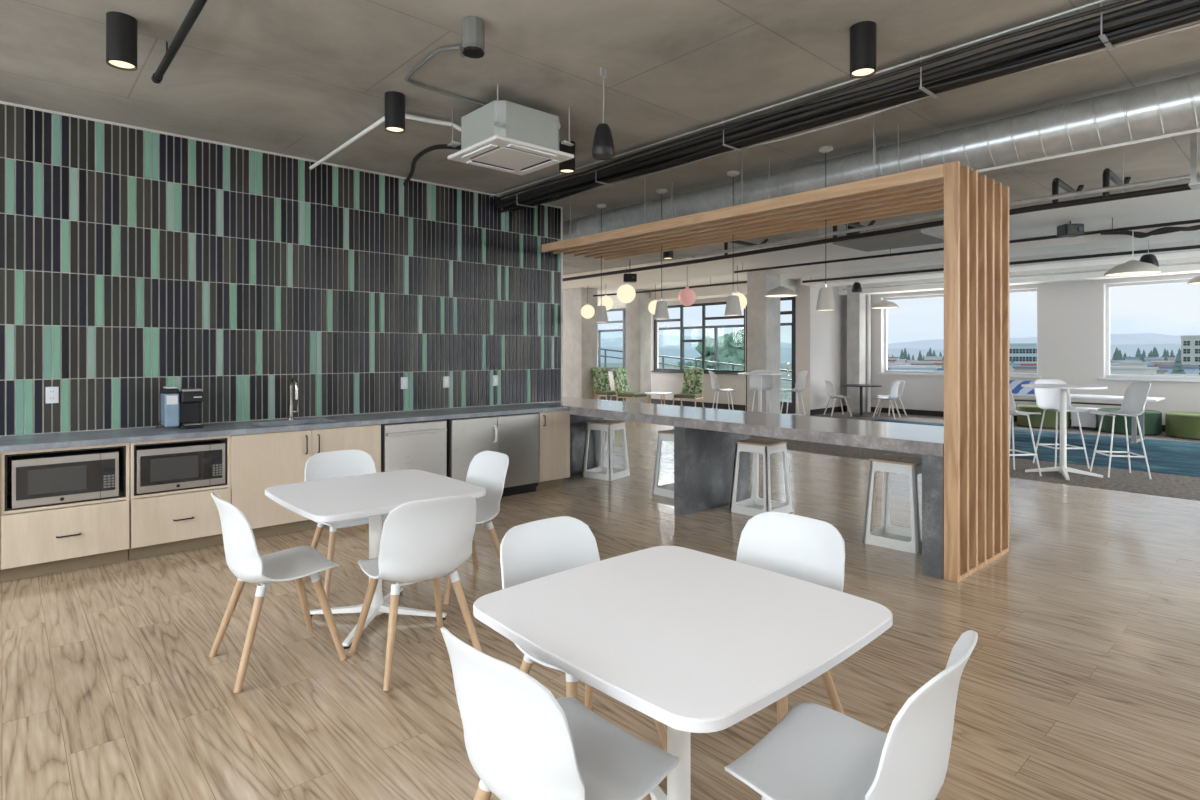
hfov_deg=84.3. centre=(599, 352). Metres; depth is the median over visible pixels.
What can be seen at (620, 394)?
seat cushion
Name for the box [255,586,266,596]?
socket
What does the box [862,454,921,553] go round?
bar stool
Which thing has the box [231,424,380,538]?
base cabinet
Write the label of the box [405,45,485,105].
conduit
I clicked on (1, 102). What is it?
trim
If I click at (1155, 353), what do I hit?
conifer tree
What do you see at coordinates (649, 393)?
coffee table
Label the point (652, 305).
globe lamp
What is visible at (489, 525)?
socket
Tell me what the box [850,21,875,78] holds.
light
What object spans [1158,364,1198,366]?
building
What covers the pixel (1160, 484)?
carpet
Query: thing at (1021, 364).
building
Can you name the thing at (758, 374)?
table
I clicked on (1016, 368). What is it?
building
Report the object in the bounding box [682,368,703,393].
cushion
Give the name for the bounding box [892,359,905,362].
building
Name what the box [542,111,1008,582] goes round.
pergola
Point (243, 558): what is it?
shell chair
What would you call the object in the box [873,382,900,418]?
shell chair
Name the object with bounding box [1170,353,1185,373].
conifer tree
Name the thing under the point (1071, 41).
cable
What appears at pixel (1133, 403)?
bar chair
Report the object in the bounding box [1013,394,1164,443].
desk
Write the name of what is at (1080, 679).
floor
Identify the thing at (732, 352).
broadleaf tree
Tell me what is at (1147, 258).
speaker
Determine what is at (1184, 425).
ottoman
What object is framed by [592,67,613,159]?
speaker
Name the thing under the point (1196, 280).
dome lamp
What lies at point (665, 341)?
hill
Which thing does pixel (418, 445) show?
dishwasher
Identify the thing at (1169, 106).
spiral duct
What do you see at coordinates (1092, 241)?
ceiling beam
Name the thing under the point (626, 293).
globe lamp
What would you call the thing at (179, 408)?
coffee machine
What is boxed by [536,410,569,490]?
base cabinet
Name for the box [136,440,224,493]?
microwave
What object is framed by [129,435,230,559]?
base cabinet
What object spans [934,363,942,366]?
building
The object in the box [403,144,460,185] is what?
hose
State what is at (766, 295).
diffuser
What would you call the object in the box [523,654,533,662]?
socket
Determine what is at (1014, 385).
cushion
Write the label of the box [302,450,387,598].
shell chair
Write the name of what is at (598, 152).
grille
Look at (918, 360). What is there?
building
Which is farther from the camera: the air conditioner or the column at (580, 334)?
the column at (580, 334)
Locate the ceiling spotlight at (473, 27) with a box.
[462,16,484,58]
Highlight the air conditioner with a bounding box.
[447,84,573,174]
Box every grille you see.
[447,135,573,174]
[473,147,547,169]
[592,146,613,159]
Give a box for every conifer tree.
[902,348,907,360]
[1115,351,1121,359]
[1153,348,1158,356]
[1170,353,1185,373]
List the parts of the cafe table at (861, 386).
plate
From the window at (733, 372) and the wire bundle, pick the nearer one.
the wire bundle
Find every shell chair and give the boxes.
[209,493,346,692]
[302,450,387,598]
[349,494,481,690]
[413,451,508,603]
[440,627,679,799]
[500,516,666,751]
[724,630,977,799]
[736,512,844,723]
[824,380,851,415]
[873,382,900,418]
[876,380,906,415]
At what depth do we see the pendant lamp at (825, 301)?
5.87 m
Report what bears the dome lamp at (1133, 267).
hanging from the ceiling
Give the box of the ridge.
[601,344,1180,362]
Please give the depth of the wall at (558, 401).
6.25 m
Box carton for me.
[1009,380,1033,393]
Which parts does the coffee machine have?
tank lid, water tank, lid handle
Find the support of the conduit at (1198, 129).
attached to the spiral duct
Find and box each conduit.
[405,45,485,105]
[906,128,1199,185]
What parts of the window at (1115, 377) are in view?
sill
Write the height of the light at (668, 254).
0.200 m
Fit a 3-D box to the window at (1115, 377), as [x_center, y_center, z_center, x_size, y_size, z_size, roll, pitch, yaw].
[11.481,-0.435,12.275,0.295,1.950,3.560,0,0,-42]
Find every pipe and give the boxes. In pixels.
[151,0,206,83]
[309,113,460,169]
[563,154,1199,280]
[593,281,746,296]
[692,173,1199,257]
[734,217,1199,272]
[802,245,1199,282]
[842,261,1199,290]
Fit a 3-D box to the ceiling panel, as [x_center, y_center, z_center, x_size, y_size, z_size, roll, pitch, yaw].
[4.727,-1.804,10.732,1.200,0.049,1.400,0,0,-42]
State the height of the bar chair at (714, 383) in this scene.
1.156 m
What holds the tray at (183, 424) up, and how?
on the coffee machine
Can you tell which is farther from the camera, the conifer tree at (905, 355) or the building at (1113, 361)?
the conifer tree at (905, 355)
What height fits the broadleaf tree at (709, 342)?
12.307 m
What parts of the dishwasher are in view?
handle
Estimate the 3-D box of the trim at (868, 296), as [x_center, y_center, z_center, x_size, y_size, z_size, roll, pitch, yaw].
[6.890,-0.155,17.022,0.120,3.350,0.120,0,0,-42]
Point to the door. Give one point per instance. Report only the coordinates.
(791, 405)
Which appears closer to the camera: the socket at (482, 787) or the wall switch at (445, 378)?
the socket at (482, 787)
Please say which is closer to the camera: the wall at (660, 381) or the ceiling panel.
the ceiling panel
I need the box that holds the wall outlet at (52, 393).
[46,387,58,402]
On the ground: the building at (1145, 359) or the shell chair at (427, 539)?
the building at (1145, 359)
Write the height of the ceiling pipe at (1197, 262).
0.270 m
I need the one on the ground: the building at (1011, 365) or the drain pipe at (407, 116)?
the building at (1011, 365)
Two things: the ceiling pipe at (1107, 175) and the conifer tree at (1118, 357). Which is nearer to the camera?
the ceiling pipe at (1107, 175)
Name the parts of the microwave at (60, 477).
door, control panel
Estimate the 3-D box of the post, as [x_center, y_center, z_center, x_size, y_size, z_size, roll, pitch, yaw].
[5.318,-1.565,5.237,0.995,0.530,0.209,0,0,42]
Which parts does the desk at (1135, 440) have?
leg, leg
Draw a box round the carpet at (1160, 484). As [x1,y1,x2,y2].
[750,411,1199,500]
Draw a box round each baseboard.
[599,396,745,409]
[810,406,846,414]
[871,407,1164,431]
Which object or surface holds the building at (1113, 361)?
on the ground
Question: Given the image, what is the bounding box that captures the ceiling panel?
[833,230,943,251]
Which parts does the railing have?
post, post, rail, handrail, post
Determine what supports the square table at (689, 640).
on the floor
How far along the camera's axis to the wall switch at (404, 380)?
6.90 m
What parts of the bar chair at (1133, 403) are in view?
leg, leg, leg, leg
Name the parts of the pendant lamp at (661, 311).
lamp shade, cord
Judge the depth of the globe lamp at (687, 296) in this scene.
13.87 m
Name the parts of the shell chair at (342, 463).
leg, leg, leg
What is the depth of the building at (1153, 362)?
240.77 m
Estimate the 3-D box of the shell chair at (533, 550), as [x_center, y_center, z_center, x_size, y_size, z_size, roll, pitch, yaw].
[-0.077,1.101,2.488,0.506,0.849,0.533,0,0,-42]
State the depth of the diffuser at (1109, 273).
9.47 m
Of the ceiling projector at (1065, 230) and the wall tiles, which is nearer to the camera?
the wall tiles
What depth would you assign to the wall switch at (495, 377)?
7.65 m
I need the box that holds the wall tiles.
[0,104,560,435]
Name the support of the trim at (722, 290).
attached to the wall at (821, 336)
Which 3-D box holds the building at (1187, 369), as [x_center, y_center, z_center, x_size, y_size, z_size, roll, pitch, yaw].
[162.478,7.159,186.309,5.749,6.722,8.492,0,0,-36]
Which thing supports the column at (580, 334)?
on the floor
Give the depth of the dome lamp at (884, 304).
16.03 m
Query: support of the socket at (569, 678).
attached to the shell chair at (533, 550)
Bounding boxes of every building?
[888,363,905,365]
[888,365,935,370]
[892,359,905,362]
[906,361,942,365]
[906,363,933,365]
[918,360,942,361]
[923,356,942,359]
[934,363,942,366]
[1009,343,1036,362]
[1009,363,1020,370]
[1009,371,1036,372]
[1013,366,1036,370]
[1020,363,1036,365]
[1110,366,1158,374]
[1112,360,1141,362]
[1118,362,1148,366]
[1124,357,1154,359]
[1144,358,1163,364]
[1150,361,1174,364]
[1151,374,1199,375]
[1154,364,1189,365]
[1155,357,1175,360]
[1155,366,1199,373]
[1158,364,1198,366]
[1180,335,1199,374]
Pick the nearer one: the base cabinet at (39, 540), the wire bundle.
the base cabinet at (39, 540)
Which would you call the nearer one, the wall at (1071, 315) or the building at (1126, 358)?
the wall at (1071, 315)
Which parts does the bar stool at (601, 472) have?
frame, frame, seat, frame, frame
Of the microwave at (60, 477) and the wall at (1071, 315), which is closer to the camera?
the microwave at (60, 477)
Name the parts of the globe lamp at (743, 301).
globe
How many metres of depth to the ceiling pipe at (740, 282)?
16.49 m
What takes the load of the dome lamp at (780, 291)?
hanging from the ceiling
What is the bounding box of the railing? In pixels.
[598,323,791,380]
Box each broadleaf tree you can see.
[677,361,691,368]
[691,333,728,369]
[718,329,743,369]
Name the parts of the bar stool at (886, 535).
frame, seat, foot plate, frame, frame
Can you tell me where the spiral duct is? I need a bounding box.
[563,72,1199,239]
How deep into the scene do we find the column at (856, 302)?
16.86 m
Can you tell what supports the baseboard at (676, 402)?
attached to the wall at (821, 336)
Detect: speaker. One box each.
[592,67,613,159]
[852,282,861,292]
[1139,239,1158,266]
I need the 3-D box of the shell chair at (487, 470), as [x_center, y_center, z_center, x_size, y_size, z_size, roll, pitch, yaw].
[-0.893,1.101,4.353,0.533,0.849,0.506,0,0,-40]
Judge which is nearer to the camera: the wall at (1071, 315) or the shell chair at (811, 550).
the shell chair at (811, 550)
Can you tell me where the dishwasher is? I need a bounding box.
[380,419,446,476]
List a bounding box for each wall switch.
[401,377,407,388]
[443,376,448,387]
[493,375,497,385]
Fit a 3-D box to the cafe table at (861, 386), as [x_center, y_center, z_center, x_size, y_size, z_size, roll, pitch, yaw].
[6.306,1.139,15.997,0.920,0.729,0.920,0,0,-42]
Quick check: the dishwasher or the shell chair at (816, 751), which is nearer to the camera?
the shell chair at (816, 751)
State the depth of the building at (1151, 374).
118.44 m
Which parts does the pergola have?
hanger rod, hanger rod, hanger rod, hanger rod, hanger rod, hanger rod, rail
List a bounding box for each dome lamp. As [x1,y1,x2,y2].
[764,286,797,296]
[871,282,898,308]
[1104,226,1162,276]
[1187,275,1199,284]
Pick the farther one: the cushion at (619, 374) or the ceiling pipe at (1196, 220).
the cushion at (619, 374)
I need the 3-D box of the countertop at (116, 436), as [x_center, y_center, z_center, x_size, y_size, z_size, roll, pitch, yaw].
[-2.604,0.628,5.945,5.520,0.040,0.676,0,0,-42]
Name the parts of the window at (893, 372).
sill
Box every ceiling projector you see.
[623,274,636,282]
[1057,221,1083,236]
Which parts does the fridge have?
door, handle, door, kick plate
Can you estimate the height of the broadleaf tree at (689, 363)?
9.368 m
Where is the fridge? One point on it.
(516, 436)
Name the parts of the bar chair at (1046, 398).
leg, leg, leg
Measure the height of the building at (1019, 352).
13.900 m
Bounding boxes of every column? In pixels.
[563,288,597,398]
[626,289,650,403]
[747,270,779,413]
[847,285,865,412]
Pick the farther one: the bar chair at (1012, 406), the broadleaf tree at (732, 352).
the broadleaf tree at (732, 352)
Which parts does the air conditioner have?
hanger rod, hanger rod, hanger rod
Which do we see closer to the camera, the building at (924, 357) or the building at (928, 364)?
the building at (928, 364)
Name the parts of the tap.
spout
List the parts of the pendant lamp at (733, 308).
lamp shade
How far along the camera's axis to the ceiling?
4.48 m
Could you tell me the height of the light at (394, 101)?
0.250 m
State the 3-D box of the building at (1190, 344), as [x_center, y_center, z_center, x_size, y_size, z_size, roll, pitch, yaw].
[213.570,2.220,224.557,10.600,16.600,24.600,0,0,-42]
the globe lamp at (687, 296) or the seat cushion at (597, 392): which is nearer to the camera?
the globe lamp at (687, 296)
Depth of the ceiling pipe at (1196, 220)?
9.78 m
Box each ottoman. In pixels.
[1017,404,1070,428]
[1097,408,1161,434]
[1165,412,1199,439]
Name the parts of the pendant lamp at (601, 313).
lamp shade, cord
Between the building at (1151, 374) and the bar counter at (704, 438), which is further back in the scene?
the building at (1151, 374)
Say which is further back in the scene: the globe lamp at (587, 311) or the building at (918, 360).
the building at (918, 360)
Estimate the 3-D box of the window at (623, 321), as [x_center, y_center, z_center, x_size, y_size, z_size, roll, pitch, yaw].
[0.503,-0.425,21.408,0.195,2.010,2.330,0,0,-42]
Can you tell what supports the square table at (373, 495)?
on the floor
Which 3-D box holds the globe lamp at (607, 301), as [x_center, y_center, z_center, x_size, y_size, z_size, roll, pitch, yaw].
[0.157,-1.480,17.587,0.380,0.700,0.380,0,0,-42]
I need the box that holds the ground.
[601,363,791,401]
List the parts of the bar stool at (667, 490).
seat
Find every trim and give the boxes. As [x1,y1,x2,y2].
[0,101,562,401]
[598,279,795,305]
[801,240,1199,286]
[839,257,1199,295]
[866,294,870,411]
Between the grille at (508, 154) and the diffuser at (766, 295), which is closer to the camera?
the grille at (508, 154)
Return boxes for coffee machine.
[155,386,203,428]
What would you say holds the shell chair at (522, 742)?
on the floor
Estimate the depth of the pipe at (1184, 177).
6.66 m
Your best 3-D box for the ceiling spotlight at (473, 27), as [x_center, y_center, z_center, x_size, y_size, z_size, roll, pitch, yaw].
[-0.698,-1.740,3.654,0.124,0.180,0.118,0,0,-42]
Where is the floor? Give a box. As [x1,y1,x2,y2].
[0,399,1199,799]
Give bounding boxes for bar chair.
[709,371,736,409]
[749,370,772,412]
[778,371,807,415]
[1009,388,1041,475]
[1033,379,1089,468]
[1089,382,1150,478]
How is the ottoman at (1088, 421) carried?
on the carpet at (1160, 484)
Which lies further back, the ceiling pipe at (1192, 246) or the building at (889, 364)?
the building at (889, 364)
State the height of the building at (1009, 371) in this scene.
6.980 m
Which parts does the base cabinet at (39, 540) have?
niche trim, drawer, handle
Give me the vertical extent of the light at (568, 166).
0.250 m
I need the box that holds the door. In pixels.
[746,297,795,413]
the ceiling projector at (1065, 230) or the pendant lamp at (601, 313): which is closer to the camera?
the pendant lamp at (601, 313)
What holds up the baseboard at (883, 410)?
attached to the wall at (1071, 315)
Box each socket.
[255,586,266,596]
[310,572,320,582]
[329,527,336,531]
[390,584,400,594]
[449,570,459,582]
[479,779,490,791]
[485,521,493,529]
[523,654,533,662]
[566,673,577,681]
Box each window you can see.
[598,308,625,370]
[651,302,744,374]
[878,289,1040,377]
[1100,279,1199,381]
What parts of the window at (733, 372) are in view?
sill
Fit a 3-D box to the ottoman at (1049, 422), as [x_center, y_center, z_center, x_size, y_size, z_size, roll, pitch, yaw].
[9.147,1.305,13.671,0.928,0.430,0.928,0,0,-42]
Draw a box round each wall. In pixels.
[0,401,559,436]
[608,295,795,404]
[796,279,846,414]
[871,273,1199,424]
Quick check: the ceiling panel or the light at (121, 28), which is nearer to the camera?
the light at (121, 28)
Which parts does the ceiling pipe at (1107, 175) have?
hanger rod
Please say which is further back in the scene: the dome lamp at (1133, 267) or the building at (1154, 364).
the building at (1154, 364)
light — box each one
[106,11,136,70]
[385,91,404,133]
[559,140,574,173]
[663,250,672,258]
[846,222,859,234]
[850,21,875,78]
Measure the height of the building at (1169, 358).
8.650 m
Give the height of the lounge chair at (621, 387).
1.114 m
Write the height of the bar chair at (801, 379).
1.156 m
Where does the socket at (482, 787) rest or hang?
attached to the shell chair at (522, 742)
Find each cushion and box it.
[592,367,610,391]
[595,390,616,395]
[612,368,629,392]
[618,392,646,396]
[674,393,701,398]
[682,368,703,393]
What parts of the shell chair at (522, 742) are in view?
leg, leg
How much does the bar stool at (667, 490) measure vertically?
0.676 m
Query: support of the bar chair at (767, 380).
on the carpet at (1160, 484)
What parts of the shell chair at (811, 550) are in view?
leg, leg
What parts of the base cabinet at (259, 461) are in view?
door, handle, door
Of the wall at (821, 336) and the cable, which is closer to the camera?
the cable
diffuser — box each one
[766,295,796,296]
[1106,271,1160,275]
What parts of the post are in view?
cross arm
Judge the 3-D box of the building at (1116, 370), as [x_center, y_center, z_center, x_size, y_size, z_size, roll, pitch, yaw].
[120.532,6.846,151.489,7.564,7.348,9.241,0,0,-33]
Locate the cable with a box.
[490,0,1199,212]
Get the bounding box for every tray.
[182,423,200,425]
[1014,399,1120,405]
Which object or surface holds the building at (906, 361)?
on the ground
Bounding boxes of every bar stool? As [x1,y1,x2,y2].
[581,420,629,480]
[652,429,673,497]
[729,438,792,515]
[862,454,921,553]
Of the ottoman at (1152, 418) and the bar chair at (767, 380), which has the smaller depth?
the ottoman at (1152, 418)
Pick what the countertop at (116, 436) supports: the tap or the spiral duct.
the tap
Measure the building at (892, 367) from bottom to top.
7.405 m
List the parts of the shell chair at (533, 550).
leg, leg, leg, leg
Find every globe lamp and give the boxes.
[581,304,594,318]
[599,295,612,309]
[617,283,635,302]
[648,284,657,314]
[678,287,695,305]
[734,265,746,310]
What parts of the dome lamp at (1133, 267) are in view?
rod, lamp shade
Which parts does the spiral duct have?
hanger rod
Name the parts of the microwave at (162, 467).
door, casing, control panel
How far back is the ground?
339.96 m
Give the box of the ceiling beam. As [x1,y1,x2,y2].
[769,223,1199,278]
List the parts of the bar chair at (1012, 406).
leg, leg, leg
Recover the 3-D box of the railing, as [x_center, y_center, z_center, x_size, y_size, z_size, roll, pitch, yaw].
[2.389,0.330,23.375,0.430,2.480,12.902,0,0,-42]
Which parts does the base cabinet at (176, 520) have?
niche trim, drawer, handle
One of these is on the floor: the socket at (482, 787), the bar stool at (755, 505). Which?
the bar stool at (755, 505)
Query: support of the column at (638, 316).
on the floor
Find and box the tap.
[288,377,298,419]
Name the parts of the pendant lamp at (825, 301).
cord, lamp shade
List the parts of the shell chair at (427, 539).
leg, leg, under frame, leg, leg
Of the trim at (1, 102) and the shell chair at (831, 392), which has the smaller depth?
the trim at (1, 102)
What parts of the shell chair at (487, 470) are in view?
leg, leg, leg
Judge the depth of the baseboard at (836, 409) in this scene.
16.76 m
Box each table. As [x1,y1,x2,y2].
[265,469,485,648]
[473,546,892,799]
[644,392,671,404]
[738,373,782,411]
[841,384,881,415]
[1021,384,1107,479]
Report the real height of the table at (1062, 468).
1.110 m
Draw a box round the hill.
[601,333,1180,349]
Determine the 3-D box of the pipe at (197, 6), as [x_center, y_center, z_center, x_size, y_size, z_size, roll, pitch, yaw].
[-1.864,-1.762,3.140,0.054,0.137,2.760,0,0,-42]
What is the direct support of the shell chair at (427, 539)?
on the floor
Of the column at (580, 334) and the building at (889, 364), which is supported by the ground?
the building at (889, 364)
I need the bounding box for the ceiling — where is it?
[0,0,1199,294]
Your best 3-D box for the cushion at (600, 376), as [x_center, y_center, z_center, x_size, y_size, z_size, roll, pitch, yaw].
[0.031,0.758,18.741,0.540,0.691,0.229,0,0,-37]
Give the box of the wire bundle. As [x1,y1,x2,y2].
[1100,225,1199,237]
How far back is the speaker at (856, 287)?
14.93 m
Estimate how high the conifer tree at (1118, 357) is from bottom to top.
12.044 m
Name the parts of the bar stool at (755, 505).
frame, frame, seat, foot plate, frame, frame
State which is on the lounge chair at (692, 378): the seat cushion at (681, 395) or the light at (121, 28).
the seat cushion at (681, 395)
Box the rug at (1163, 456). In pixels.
[869,419,1199,476]
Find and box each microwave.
[11,448,118,508]
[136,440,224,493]
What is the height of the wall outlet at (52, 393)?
0.124 m
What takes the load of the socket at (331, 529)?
attached to the shell chair at (342, 463)
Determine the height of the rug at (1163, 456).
0.003 m
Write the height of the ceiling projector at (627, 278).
0.440 m
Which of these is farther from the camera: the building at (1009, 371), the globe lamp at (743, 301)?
the building at (1009, 371)
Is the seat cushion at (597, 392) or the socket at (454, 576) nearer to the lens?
the socket at (454, 576)
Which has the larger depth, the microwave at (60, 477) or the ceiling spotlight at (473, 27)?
the microwave at (60, 477)
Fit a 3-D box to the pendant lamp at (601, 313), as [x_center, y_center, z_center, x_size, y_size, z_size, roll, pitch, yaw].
[0.016,-1.105,8.191,0.176,1.450,0.176,0,0,-42]
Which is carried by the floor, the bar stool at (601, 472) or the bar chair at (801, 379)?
the bar stool at (601, 472)
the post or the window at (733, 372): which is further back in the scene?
the window at (733, 372)
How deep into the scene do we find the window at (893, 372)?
16.33 m
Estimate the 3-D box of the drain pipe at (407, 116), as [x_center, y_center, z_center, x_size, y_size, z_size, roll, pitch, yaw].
[-1.978,-1.728,5.523,2.104,0.159,0.426,0,0,34]
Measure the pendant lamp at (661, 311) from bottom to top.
1.450 m
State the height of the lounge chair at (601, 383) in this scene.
1.114 m
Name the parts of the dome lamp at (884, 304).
lamp shade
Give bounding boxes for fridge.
[447,412,538,496]
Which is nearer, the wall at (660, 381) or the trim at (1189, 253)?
the trim at (1189, 253)
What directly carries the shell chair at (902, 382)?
on the carpet at (1160, 484)
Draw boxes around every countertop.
[0,403,569,451]
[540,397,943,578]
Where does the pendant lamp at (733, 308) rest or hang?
hanging from the ceiling
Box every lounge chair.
[592,367,623,400]
[612,368,647,402]
[673,368,703,407]
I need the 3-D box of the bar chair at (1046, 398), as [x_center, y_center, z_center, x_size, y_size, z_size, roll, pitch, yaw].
[6.183,0.937,8.911,0.484,1.156,0.528,0,0,0]
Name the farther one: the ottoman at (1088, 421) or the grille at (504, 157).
the ottoman at (1088, 421)
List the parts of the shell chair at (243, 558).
leg, leg, under frame, leg, leg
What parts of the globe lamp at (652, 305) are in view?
globe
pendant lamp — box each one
[594,204,607,322]
[654,189,668,319]
[724,171,741,315]
[816,146,835,310]
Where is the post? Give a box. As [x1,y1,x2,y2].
[1189,132,1199,188]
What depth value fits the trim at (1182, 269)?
13.77 m
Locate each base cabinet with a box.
[0,443,129,581]
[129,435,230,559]
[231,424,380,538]
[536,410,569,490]
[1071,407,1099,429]
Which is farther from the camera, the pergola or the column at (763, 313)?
the column at (763, 313)
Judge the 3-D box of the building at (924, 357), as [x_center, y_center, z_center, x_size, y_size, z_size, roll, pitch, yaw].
[149.025,6.026,289.130,9.065,8.988,11.188,0,0,-33]
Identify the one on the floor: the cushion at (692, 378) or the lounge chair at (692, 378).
the lounge chair at (692, 378)

